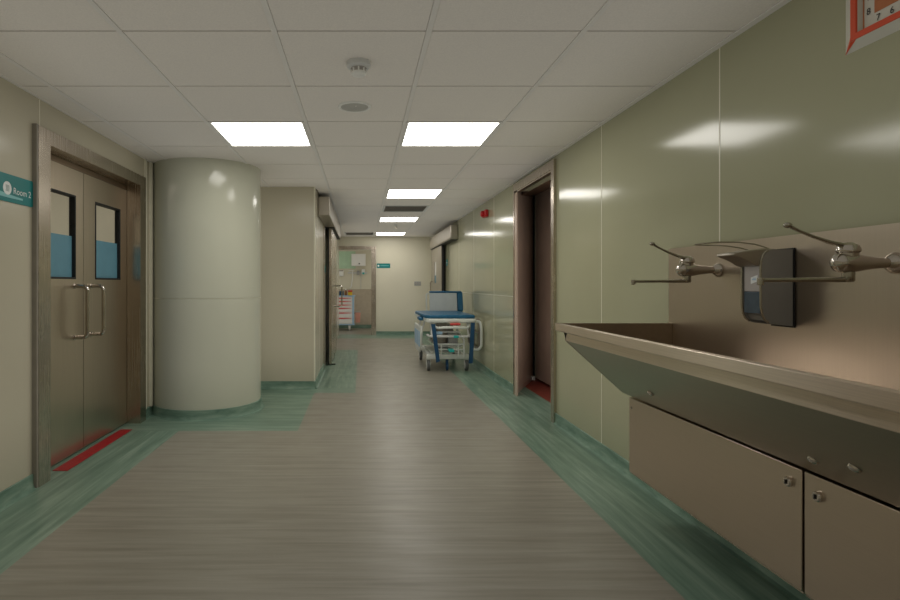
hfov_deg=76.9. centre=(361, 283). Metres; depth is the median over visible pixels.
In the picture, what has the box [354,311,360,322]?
waste bin
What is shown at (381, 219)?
diffuser
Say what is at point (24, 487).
baseboard
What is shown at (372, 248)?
door frame
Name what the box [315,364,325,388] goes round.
baseboard
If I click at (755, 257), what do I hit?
lever
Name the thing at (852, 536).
base cabinet
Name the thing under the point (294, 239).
wall
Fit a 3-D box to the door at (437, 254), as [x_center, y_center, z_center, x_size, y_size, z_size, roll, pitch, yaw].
[1.625,0.194,12.220,0.131,2.048,1.660,0,0,0]
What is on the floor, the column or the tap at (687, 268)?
the column
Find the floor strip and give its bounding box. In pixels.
[52,429,131,470]
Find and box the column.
[152,158,264,420]
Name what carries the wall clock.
attached to the wall at (776, 126)
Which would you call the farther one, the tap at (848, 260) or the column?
the column
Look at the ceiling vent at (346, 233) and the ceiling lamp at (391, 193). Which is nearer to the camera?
the ceiling lamp at (391, 193)
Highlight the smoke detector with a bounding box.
[347,57,370,77]
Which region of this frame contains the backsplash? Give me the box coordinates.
[669,223,899,389]
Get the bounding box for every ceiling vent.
[344,232,374,234]
[382,206,428,211]
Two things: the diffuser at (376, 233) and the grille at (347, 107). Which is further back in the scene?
the diffuser at (376, 233)
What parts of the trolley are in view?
rail, mattress, frame, rail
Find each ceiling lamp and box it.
[208,121,311,145]
[375,232,405,234]
[379,217,418,221]
[386,189,443,197]
[400,121,501,145]
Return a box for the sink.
[555,223,899,507]
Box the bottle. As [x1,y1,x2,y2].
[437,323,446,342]
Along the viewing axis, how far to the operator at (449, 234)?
10.62 m
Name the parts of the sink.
plate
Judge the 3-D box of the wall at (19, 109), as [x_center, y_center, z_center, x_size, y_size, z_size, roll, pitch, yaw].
[-2.053,0.007,2.025,0.195,2.445,9.250,0,0,0]
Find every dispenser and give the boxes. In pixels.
[339,270,343,275]
[695,241,794,327]
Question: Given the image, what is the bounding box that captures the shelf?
[428,339,461,346]
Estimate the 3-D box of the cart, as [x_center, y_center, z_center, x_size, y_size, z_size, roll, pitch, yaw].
[-0.510,0.767,14.949,0.680,0.925,0.522,0,0,0]
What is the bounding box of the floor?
[0,328,793,599]
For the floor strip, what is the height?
0.002 m
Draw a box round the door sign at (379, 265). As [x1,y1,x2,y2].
[377,263,389,267]
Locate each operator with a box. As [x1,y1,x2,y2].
[318,196,340,239]
[430,224,457,249]
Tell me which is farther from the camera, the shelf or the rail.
the rail
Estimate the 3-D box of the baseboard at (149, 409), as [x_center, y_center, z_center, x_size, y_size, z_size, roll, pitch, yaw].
[-1.962,1.185,5.165,0.035,0.090,0.230,0,0,0]
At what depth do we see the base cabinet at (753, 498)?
2.17 m
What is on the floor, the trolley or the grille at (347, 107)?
the trolley
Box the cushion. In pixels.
[429,291,462,311]
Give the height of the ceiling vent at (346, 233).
0.055 m
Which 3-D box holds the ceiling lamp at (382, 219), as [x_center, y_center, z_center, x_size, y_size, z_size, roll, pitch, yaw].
[0.653,-1.175,9.865,0.670,0.079,0.688,0,0,0]
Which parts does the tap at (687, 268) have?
spout, lever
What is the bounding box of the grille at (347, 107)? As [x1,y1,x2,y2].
[341,103,367,111]
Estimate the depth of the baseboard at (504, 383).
7.19 m
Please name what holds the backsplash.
attached to the wall at (776, 126)
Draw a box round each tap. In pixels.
[631,242,722,284]
[757,222,899,284]
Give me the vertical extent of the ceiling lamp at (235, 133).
0.079 m
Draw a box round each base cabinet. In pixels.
[629,397,811,593]
[805,472,899,599]
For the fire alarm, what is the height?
0.095 m
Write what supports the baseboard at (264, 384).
attached to the wall at (294, 239)
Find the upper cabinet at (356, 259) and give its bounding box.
[351,254,365,265]
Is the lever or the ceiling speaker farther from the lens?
the ceiling speaker
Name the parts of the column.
skirting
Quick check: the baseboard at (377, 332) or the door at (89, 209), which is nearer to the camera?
the door at (89, 209)
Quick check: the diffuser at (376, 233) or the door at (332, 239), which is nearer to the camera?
the door at (332, 239)
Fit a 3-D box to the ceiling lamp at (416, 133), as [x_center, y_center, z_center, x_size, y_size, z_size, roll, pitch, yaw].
[0.653,-1.175,4.265,0.670,0.079,0.688,0,0,0]
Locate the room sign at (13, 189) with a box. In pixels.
[0,171,32,206]
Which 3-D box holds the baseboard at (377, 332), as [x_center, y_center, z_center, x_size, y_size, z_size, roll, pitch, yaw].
[1.011,1.185,13.432,1.318,0.090,0.035,0,0,0]
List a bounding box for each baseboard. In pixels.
[0,474,38,511]
[146,406,151,419]
[261,381,314,388]
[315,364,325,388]
[376,331,429,334]
[456,347,512,393]
[553,413,810,599]
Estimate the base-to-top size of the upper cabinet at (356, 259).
0.330 m
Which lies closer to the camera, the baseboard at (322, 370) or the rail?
the baseboard at (322, 370)
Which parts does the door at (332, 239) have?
handle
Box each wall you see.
[0,77,152,491]
[261,187,338,380]
[339,237,431,330]
[444,0,899,460]
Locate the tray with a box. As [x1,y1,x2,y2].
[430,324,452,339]
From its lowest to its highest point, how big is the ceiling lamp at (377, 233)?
0.079 m
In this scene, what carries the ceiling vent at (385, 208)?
in the ceiling
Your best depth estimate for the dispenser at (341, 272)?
15.43 m
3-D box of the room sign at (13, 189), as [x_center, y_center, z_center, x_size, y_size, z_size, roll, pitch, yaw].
[-1.976,-0.537,3.172,0.008,0.155,0.365,0,0,0]
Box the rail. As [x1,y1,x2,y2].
[348,269,366,287]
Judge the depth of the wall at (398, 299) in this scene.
13.45 m
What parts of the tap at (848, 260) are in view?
spout, lever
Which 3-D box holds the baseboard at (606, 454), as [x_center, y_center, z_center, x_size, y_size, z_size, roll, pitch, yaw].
[1.702,1.185,1.165,0.035,0.090,7.530,0,0,0]
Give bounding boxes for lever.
[717,248,771,266]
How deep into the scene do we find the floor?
2.98 m
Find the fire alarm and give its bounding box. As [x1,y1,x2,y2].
[480,209,488,217]
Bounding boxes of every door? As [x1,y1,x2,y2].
[32,123,145,487]
[328,228,342,364]
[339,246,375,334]
[430,245,443,323]
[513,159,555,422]
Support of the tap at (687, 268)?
attached to the sink
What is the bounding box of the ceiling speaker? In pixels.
[338,101,370,112]
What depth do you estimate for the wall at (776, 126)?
2.84 m
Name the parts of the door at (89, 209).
handle, head rail, handle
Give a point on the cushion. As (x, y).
(439, 300)
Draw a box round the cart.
[339,295,354,329]
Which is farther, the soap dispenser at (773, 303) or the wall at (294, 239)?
the wall at (294, 239)
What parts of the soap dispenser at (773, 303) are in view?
edge trim, panel, plate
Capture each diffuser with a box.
[376,233,404,234]
[380,218,416,220]
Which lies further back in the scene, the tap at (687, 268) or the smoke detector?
the smoke detector
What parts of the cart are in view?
drawer, drawer, drawer, drawer, corner post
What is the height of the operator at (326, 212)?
0.250 m
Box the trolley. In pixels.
[414,291,482,370]
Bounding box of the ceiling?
[0,0,791,236]
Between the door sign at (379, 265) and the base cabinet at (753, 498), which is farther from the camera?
the door sign at (379, 265)
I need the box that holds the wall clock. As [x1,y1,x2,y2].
[845,0,899,55]

